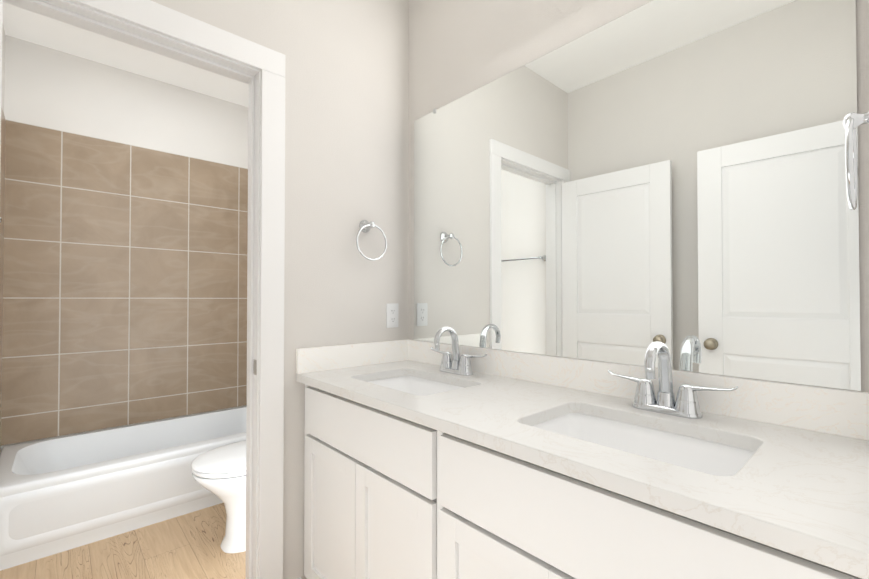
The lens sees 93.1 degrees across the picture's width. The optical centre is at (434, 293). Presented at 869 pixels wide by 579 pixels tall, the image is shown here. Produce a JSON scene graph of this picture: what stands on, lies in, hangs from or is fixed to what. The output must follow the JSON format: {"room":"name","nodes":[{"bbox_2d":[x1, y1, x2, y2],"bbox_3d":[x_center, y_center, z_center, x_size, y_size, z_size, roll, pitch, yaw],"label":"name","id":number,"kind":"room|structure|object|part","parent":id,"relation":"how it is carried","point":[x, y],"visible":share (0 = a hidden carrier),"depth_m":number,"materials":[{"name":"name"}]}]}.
{"room":"bathroom","nodes":[
{"label":"bathroom","id":0,"kind":"room"},
{"bbox_2d":[1,26,4,112],"bbox_3d":[-1.353,-0.150,1.026,0.120,2.746,4.050,1,-1,-42],"label":"wall","id":1,"kind":"structure","parent":0,"point":[3,69],"depth_m":2.33,"materials":[{"name":"paint"}]},
{"bbox_2d":[0,0,2,169],"bbox_3d":[-0.936,0.193,0.800,0.145,2.030,0.710,1,-1,-40],"label":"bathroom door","id":2,"kind":"structure","parent":1,"relation":"in","point":[1,14],"depth_m":1.08,"materials":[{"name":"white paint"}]},
{"bbox_2d":[0,106,5,446],"bbox_3d":[-2.193,0.062,2.044,0.006,2.150,0.860,1,-1,-42],"label":"wall tile","id":3,"kind":"structure","parent":1,"relation":"attached to","point":[2,172],"depth_m":2.30,"materials":[{"name":"brown tile"}]},
{"bbox_2d":[0,503,245,578],"bbox_3d":[-0.744,1.261,1.560,2.125,0.060,4.050,1,-1,-42],"label":"floor","id":4,"kind":"structure","parent":0,"point":[186,546],"depth_m":1.93,"materials":[{"name":"wood"}]},
{"bbox_2d":[0,406,246,570],"bbox_3d":[-1.669,1.059,2.571,1.488,0.370,0.757,1,-1,-42],"label":"bathtub","id":5,"kind":"object","parent":4,"relation":"on","point":[61,494],"visible":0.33,"depth_m":2.17,"materials":[{"name":"white ceramic"}]},
{"bbox_2d":[191,441,245,552],"bbox_3d":[-0.858,0.847,2.157,0.726,0.782,0.475,1,-1,-42],"label":"toilet","id":6,"kind":"object","parent":4,"relation":"on","point":[219,472],"visible":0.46,"depth_m":1.96,"materials":[{"name":"white ceramic"}]},
{"bbox_3d":[-0.940,0.816,2.083,0.503,0.050,0.384,1,-1,-42],"label":"seat","id":7,"kind":"part","parent":6,"relation":"part of","materials":[{"name":"white plastic"}]},
{"bbox_2d":[296,327,868,578],"bbox_3d":[0.198,0.675,1.234,0.572,1.102,1.604,1,-1,-42],"label":"bathroom vanity","id":8,"kind":"object","parent":4,"relation":"on","point":[435,459],"visible":1,"depth_m":0.97,"materials":[{"name":"white"}]},
{"bbox_2d":[367,376,463,395],"bbox_3d":[-0.078,0.422,1.510,0.360,0.149,0.510,1,-1,-42],"label":"sink","id":9,"kind":"object","parent":8,"relation":"in","point":[416,385],"depth_m":1.69,"materials":[{"name":"white ceramic"}]},
{"bbox_2d":[430,327,486,375],"bbox_3d":[0.056,0.223,1.634,0.144,0.187,0.313,1,-1,-42],"label":"faucet","id":10,"kind":"object","parent":8,"relation":"on","point":[458,365],"depth_m":1.64,"materials":[{"name":"silver metal"}]},
{"bbox_2d":[533,413,754,475],"bbox_3d":[0.445,0.415,0.934,0.360,0.149,0.510,1,-1,-42],"label":"sink","id":11,"kind":"object","parent":8,"relation":"in","point":[711,455],"depth_m":1.03,"materials":[{"name":"white ceramic"}]},
{"bbox_2d":[608,341,738,418],"bbox_3d":[0.578,0.215,1.057,0.144,0.187,0.313,1,-1,-42],"label":"faucet","id":12,"kind":"object","parent":8,"relation":"on","point":[645,405],"depth_m":1.07,"materials":[{"name":"silver metal"}]},
{"bbox_2d":[0,35,247,451],"bbox_3d":[-1.966,-0.124,2.927,1.525,2.746,0.120,1,-1,-42],"label":"wall","id":13,"kind":"structure","parent":0,"point":[47,87],"depth_m":2.73,"materials":[{"name":"paint"}]},
{"bbox_2d":[1,120,247,445],"bbox_3d":[-1.921,-0.064,2.880,1.517,1.877,0.010,1,-1,-42],"label":"wall tile","id":14,"kind":"structure","parent":13,"relation":"attached to","point":[125,285],"depth_m":2.71,"materials":[{"name":"brown tile"}]},
{"bbox_2d":[3,2,247,106],"bbox_3d":[-0.744,-1.545,1.597,2.125,0.060,4.050,1,-1,-42],"label":"ceiling","id":15,"kind":"structure","parent":0,"point":[29,26],"depth_m":2.58,"materials":[{"name":"paint"}]},
{"bbox_2d":[151,0,408,578],"bbox_3d":[-0.732,-0.142,1.566,1.525,2.746,0.115,1,-1,-42],"label":"wall","id":16,"kind":"structure","parent":0,"point":[346,117],"depth_m":1.76,"materials":[{"name":"paint"}]},
{"bbox_2d":[3,0,284,578],"bbox_3d":[-0.965,0.145,1.351,0.895,2.166,0.151,1,-1,-42],"label":"door frame","id":17,"kind":"structure","parent":16,"relation":"attached to","point":[266,62],"depth_m":1.55,"materials":[{"name":"white paint"}]},
{"bbox_2d":[253,359,256,374],"bbox_3d":[-0.679,0.277,1.556,0.002,0.057,0.030,1,-1,-42],"label":"strike plate","id":18,"kind":"object","parent":17,"relation":"attached to","point":[254,367],"visible":1,"depth_m":1.56,"materials":[{"name":"grey metal"}]},
{"bbox_2d":[356,220,386,260],"bbox_3d":[-0.292,-0.242,1.839,0.162,0.189,0.070,1,-1,-42],"label":"towel ring","id":19,"kind":"object","parent":16,"relation":"attached to","point":[365,226],"visible":1,"depth_m":1.84,"materials":[{"name":"silver metal"}]},
{"bbox_2d":[386,303,398,327],"bbox_3d":[-0.200,0.103,1.962,0.070,0.115,0.007,1,-1,-42],"label":"electrical outlet plate","id":20,"kind":"object","parent":16,"relation":"attached to","point":[392,312],"visible":1,"depth_m":1.96,"materials":[{"name":"white plastic"}]},
{"bbox_2d":[409,0,868,392],"bbox_3d":[-0.134,-0.135,2.131,0.120,2.746,4.050,1,-1,-42],"label":"wall","id":21,"kind":"structure","parent":0,"point":[458,49],"depth_m":1.63,"materials":[{"name":"paint"}]},
{"bbox_2d":[414,0,860,390],"bbox_3d":[0.406,-0.317,1.442,0.006,1.063,1.502,1,-1,-42],"label":"mirror","id":22,"kind":"object","parent":21,"relation":"attached to","point":[629,188],"visible":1,"depth_m":1.17,"materials":[{"name":"clear glass"}]},
{"bbox_3d":[0.428,-0.159,0.286,1.525,2.746,0.120,1,-1,-42],"label":"wall","id":23,"kind":"structure","parent":0,"visible":0},
{"bbox_2d":[843,111,868,209],"bbox_3d":[0.766,-0.245,0.722,0.162,0.189,0.070,1,-1,-42],"label":"towel ring","id":24,"kind":"object","parent":23,"relation":"attached to","point":[852,121],"visible":1,"depth_m":0.71,"materials":[{"name":"silver metal"}]}
]}

